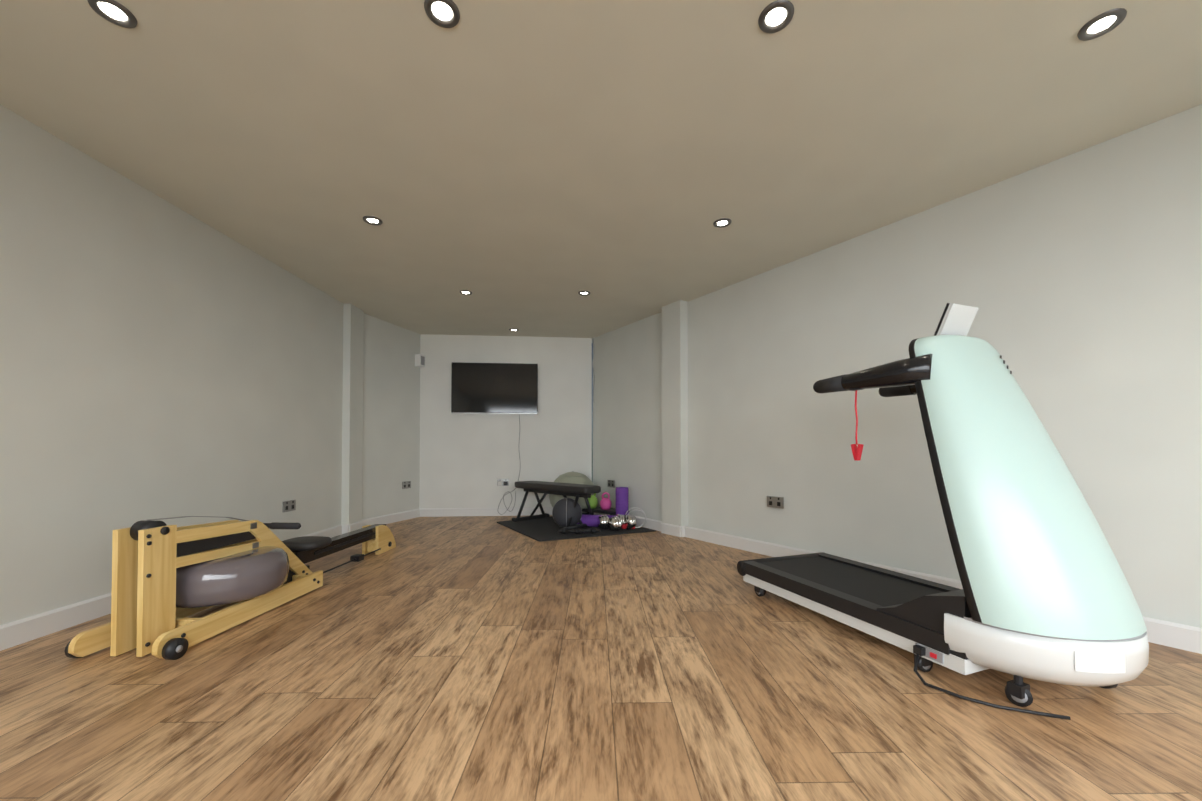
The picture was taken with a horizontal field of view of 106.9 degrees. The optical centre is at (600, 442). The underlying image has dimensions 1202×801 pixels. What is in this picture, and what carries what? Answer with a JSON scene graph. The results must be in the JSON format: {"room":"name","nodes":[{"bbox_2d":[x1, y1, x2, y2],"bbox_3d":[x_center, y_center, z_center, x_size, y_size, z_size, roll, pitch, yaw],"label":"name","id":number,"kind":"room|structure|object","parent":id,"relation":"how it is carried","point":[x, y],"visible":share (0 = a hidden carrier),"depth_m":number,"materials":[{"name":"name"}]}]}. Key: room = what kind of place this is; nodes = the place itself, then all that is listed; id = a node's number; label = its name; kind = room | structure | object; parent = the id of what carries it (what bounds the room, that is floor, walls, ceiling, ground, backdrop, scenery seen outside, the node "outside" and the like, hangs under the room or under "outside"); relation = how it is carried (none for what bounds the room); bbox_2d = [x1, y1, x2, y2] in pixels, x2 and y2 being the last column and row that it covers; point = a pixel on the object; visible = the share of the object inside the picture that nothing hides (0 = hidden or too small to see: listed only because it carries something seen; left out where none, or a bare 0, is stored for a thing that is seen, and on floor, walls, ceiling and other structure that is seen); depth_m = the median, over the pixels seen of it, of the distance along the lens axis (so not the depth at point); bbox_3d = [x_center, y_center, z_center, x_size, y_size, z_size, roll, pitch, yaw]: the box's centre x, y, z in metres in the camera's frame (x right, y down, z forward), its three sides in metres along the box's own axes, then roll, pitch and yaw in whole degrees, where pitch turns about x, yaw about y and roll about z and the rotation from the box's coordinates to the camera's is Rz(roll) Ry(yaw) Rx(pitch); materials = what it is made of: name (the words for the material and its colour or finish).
{"room":"home gym","nodes":[
{"label":"home gym","id":0,"kind":"room"},
{"bbox_2d":[0,104,342,624],"bbox_3d":[-2.645,-0.286,1.653,0.120,2.350,6.270,0,-1,-1],"label":"wall","id":1,"kind":"structure","parent":0,"point":[160,357],"depth_m":2.46,"materials":[{"name":"paint"}]},
{"bbox_2d":[0,525,341,650],"bbox_3d":[-2.575,0.834,1.501,0.016,0.105,6.000,0,-1,-1],"label":"baseboard","id":2,"kind":"structure","parent":1,"relation":"attached to","point":[20,631],"depth_m":2.11,"materials":[{"name":"white wood"}]},
{"bbox_2d":[282,500,295,511],"bbox_3d":[-2.607,0.532,3.725,0.014,0.088,0.148,0,-1,-1],"label":"electrical outlet","id":3,"kind":"object","parent":1,"relation":"attached to","point":[290,505],"visible":1,"depth_m":3.72,"materials":[{"name":"silver metal"}]},
{"bbox_2d":[341,303,363,523],"bbox_3d":[-2.614,-0.238,4.643,0.125,2.350,0.250,0,-1,-1],"label":"wall","id":4,"kind":"structure","parent":0,"point":[352,406],"depth_m":4.57,"materials":[{"name":"paint"}]},
{"bbox_2d":[341,520,362,533],"bbox_3d":[-2.581,0.884,4.617,0.091,0.105,0.266,0,-1,-1],"label":"baseboard","id":5,"kind":"object","parent":4,"relation":"attached to","point":[346,528],"visible":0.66,"depth_m":4.52,"materials":[{"name":"white wood"}]},
{"bbox_2d":[362,313,420,518],"bbox_3d":[-2.527,-0.228,5.266,0.120,2.350,1.003,0,-1,16],"label":"wall","id":6,"kind":"structure","parent":0,"point":[391,425],"depth_m":5.22,"materials":[{"name":"paint"}]},
{"bbox_2d":[362,508,419,525],"bbox_3d":[-2.462,0.894,5.230,0.016,0.105,1.003,0,-1,16],"label":"baseboard","id":7,"kind":"structure","parent":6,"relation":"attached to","point":[397,517],"depth_m":5.25,"materials":[{"name":"white wood"}]},
{"bbox_2d":[402,481,410,488],"bbox_3d":[-2.392,0.524,5.481,0.014,0.088,0.148,0,-1,16],"label":"socket","id":8,"kind":"object","parent":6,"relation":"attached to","point":[406,484],"visible":1,"depth_m":5.47,"materials":[{"name":"silver metal"}]},
{"bbox_2d":[415,354,424,367],"bbox_3d":[-2.308,-1.040,5.678,0.082,0.150,0.100,0,-1,16],"label":"speaker","id":9,"kind":"object","parent":6,"relation":"attached to","point":[420,360],"visible":0.96,"depth_m":5.64},
{"bbox_2d":[419,334,591,507],"bbox_3d":[-1.233,-0.218,5.886,2.216,2.350,0.120,0,-1,-5],"label":"wall","id":10,"kind":"structure","parent":0,"point":[467,460],"depth_m":5.82,"materials":[{"name":"paint"}]},
{"bbox_2d":[420,507,552,516],"bbox_3d":[-1.227,0.903,5.800,2.216,0.105,0.016,0,-1,-5],"label":"baseboard","id":11,"kind":"structure","parent":10,"relation":"attached to","point":[443,512],"depth_m":5.76,"materials":[{"name":"white wood"}]},
{"bbox_2d":[451,362,537,413],"bbox_3d":[-1.376,-0.698,5.790,1.097,0.658,0.062,0,-1,-5],"label":"wall-mounted tv","id":12,"kind":"object","parent":10,"relation":"in","point":[494,388],"visible":1,"depth_m":5.76,"materials":[{"name":"black plastic"}]},
{"bbox_2d":[497,479,508,485],"bbox_3d":[-1.276,0.520,5.785,0.148,0.088,0.050,0,-1,-5],"label":"electrical outlet","id":13,"kind":"object","parent":10,"relation":"in","point":[502,482],"visible":1,"depth_m":5.79,"materials":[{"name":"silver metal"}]},
{"bbox_2d":[498,416,520,514],"bbox_3d":[-1.196,0.268,5.795,0.286,1.333,0.071,0,-1,-1],"label":"cord","id":14,"kind":"object","parent":10,"relation":"in","point":[518,478],"visible":0.94,"depth_m":5.78,"materials":[{"name":"grey plastic"}]},
{"bbox_2d":[0,515,1201,800],"bbox_3d":[1.170,0.950,2.325,7.909,0.100,7.788,0,-1,-1],"label":"floor","id":15,"kind":"structure","parent":0,"point":[458,659],"depth_m":1.51,"materials":[{"name":"laminate"}]},
{"bbox_2d":[64,516,395,659],"bbox_3d":[-1.921,0.629,2.867,0.532,0.558,2.150,0,-1,2],"label":"rower","id":16,"kind":"object","parent":15,"relation":"on","point":[167,580],"visible":1,"depth_m":2.06,"materials":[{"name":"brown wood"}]},
{"bbox_2d":[497,516,655,541],"bbox_3d":[-0.345,0.937,4.997,1.263,0.012,1.485,1,-1,-31],"label":"rubber floor mat","id":17,"kind":"object","parent":15,"relation":"on","point":[542,529],"visible":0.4,"depth_m":4.67,"materials":[{"name":"grey rubber"}]},
{"bbox_2d":[512,471,645,533],"bbox_3d":[-0.289,0.644,5.121,1.541,0.585,1.350,0,-1,-1],"label":"exercise equipment","id":18,"kind":"object","parent":17,"relation":"on","point":[573,500],"visible":1,"depth_m":4.92,"materials":[{"name":"grey plastic"}]},
{"bbox_2d":[737,303,1148,719],"bbox_3d":[1.391,0.150,2.140,0.752,1.493,1.578,0,-1,-20],"label":"treadmill","id":19,"kind":"object","parent":15,"relation":"on","point":[1045,594],"visible":1,"depth_m":1.60,"materials":[{"name":"teal"}]},
{"bbox_2d":[0,0,1201,342],"bbox_3d":[1.170,-1.500,2.364,7.909,0.100,7.788,0,-1,-1],"label":"ceiling","id":20,"kind":"structure","parent":0,"point":[528,168],"depth_m":2.02,"materials":[{"name":"paint"}]},
{"bbox_2d":[87,0,136,27],"bbox_3d":[-1.656,-1.461,1.511,0.116,0.013,0.116,0,-1,-1],"label":"recessed light","id":21,"kind":"object","parent":20,"relation":"in","point":[115,12],"visible":1,"depth_m":1.51,"materials":[{"name":"grey"}]},
{"bbox_2d":[363,216,382,225],"bbox_3d":[-1.482,-1.439,2.889,0.116,0.013,0.116,0,-1,-1],"label":"recessed light","id":22,"kind":"object","parent":20,"relation":"in","point":[372,220],"visible":1,"depth_m":2.89,"materials":[{"name":"grey"}]},
{"bbox_2d":[424,0,459,27],"bbox_3d":[-0.538,-1.461,1.510,0.116,0.013,0.116,0,-1,-1],"label":"recessed light","id":23,"kind":"object","parent":20,"relation":"in","point":[444,13],"visible":1,"depth_m":1.51,"materials":[{"name":"grey"}]},
{"bbox_2d":[460,290,471,294],"bbox_3d":[-1.279,-1.418,4.215,0.116,0.013,0.116,0,-1,-1],"label":"recessed light","id":24,"kind":"object","parent":20,"relation":"in","point":[465,292],"visible":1,"depth_m":4.21,"materials":[{"name":"grey"}]},
{"bbox_2d":[578,291,589,295],"bbox_3d":[-0.159,-1.417,4.231,0.116,0.013,0.116,0,-1,-1],"label":"recessed light","id":25,"kind":"object","parent":20,"relation":"in","point":[584,293],"visible":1,"depth_m":4.22,"materials":[{"name":"grey"}]},
{"bbox_2d":[592,338,594,400],"bbox_3d":[-0.099,-0.939,5.791,0.034,0.854,0.043,0,-1,-1],"label":"cord","id":26,"kind":"object","parent":20,"relation":"hanging from","point":[593,372],"visible":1,"depth_m":5.78,"materials":[{"name":"grey plastic"}]},
{"bbox_2d":[713,218,731,227],"bbox_3d":[0.796,-1.438,2.921,0.116,0.013,0.116,0,-1,-1],"label":"recessed light","id":27,"kind":"object","parent":20,"relation":"in","point":[722,222],"visible":1,"depth_m":2.91,"materials":[{"name":"grey"}]},
{"bbox_2d":[758,0,793,33],"bbox_3d":[0.601,-1.460,1.530,0.116,0.013,0.116,0,-1,-1],"label":"recessed light","id":28,"kind":"object","parent":20,"relation":"in","point":[775,16],"visible":1,"depth_m":1.52,"materials":[{"name":"grey"}]},
{"bbox_2d":[1077,8,1126,40],"bbox_3d":[1.752,-1.460,1.558,0.116,0.013,0.116,0,-1,-1],"label":"recessed light","id":29,"kind":"object","parent":20,"relation":"in","point":[1102,24],"visible":1,"depth_m":1.55,"materials":[{"name":"grey"}]},
{"bbox_2d":[662,300,687,525],"bbox_3d":[0.752,-0.240,4.550,0.100,2.350,0.275,1,-1,-34],"label":"wall","id":30,"kind":"structure","parent":0,"point":[674,413],"depth_m":4.47,"materials":[{"name":"paint"}]},
{"bbox_2d":[661,523,684,536],"bbox_3d":[0.725,0.882,4.513,0.066,0.105,0.307,1,-1,-34],"label":"baseboard","id":31,"kind":"object","parent":30,"relation":"attached to","point":[673,530],"visible":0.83,"depth_m":4.45,"materials":[{"name":"white wood"}]},
{"bbox_2d":[593,104,1201,627],"bbox_3d":[2.383,-0.275,2.314,0.120,2.350,8.802,1,-1,-34],"label":"wall","id":32,"kind":"structure","parent":0,"point":[1075,278],"depth_m":2.66,"materials":[{"name":"paint"}]},
{"bbox_2d":[607,480,614,487],"bbox_3d":[0.124,0.507,5.451,0.014,0.088,0.148,1,-1,-34],"label":"socket","id":33,"kind":"object","parent":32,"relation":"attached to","point":[610,483],"visible":1,"depth_m":5.44,"materials":[{"name":"silver metal"}]},
{"bbox_2d":[594,513,661,530],"bbox_3d":[0.269,0.894,5.270,0.016,0.105,1.489,1,-1,-32],"label":"baseboard","id":34,"kind":"structure","parent":32,"relation":"attached to","point":[652,524],"depth_m":4.86,"materials":[{"name":"white wood"}]},
{"bbox_2d":[767,496,783,508],"bbox_3d":[1.397,0.480,3.575,0.014,0.088,0.148,1,-1,-34],"label":"electrical outlet","id":35,"kind":"object","parent":32,"relation":"attached to","point":[775,502],"visible":1,"depth_m":3.57,"materials":[{"name":"silver metal"}]},
{"bbox_2d":[685,526,1201,653],"bbox_3d":[2.796,0.835,1.506,0.016,0.105,7.029,1,-1,-34],"label":"baseboard","id":36,"kind":"structure","parent":32,"relation":"attached to","point":[1176,635],"depth_m":2.71,"materials":[{"name":"white wood"}]}
]}

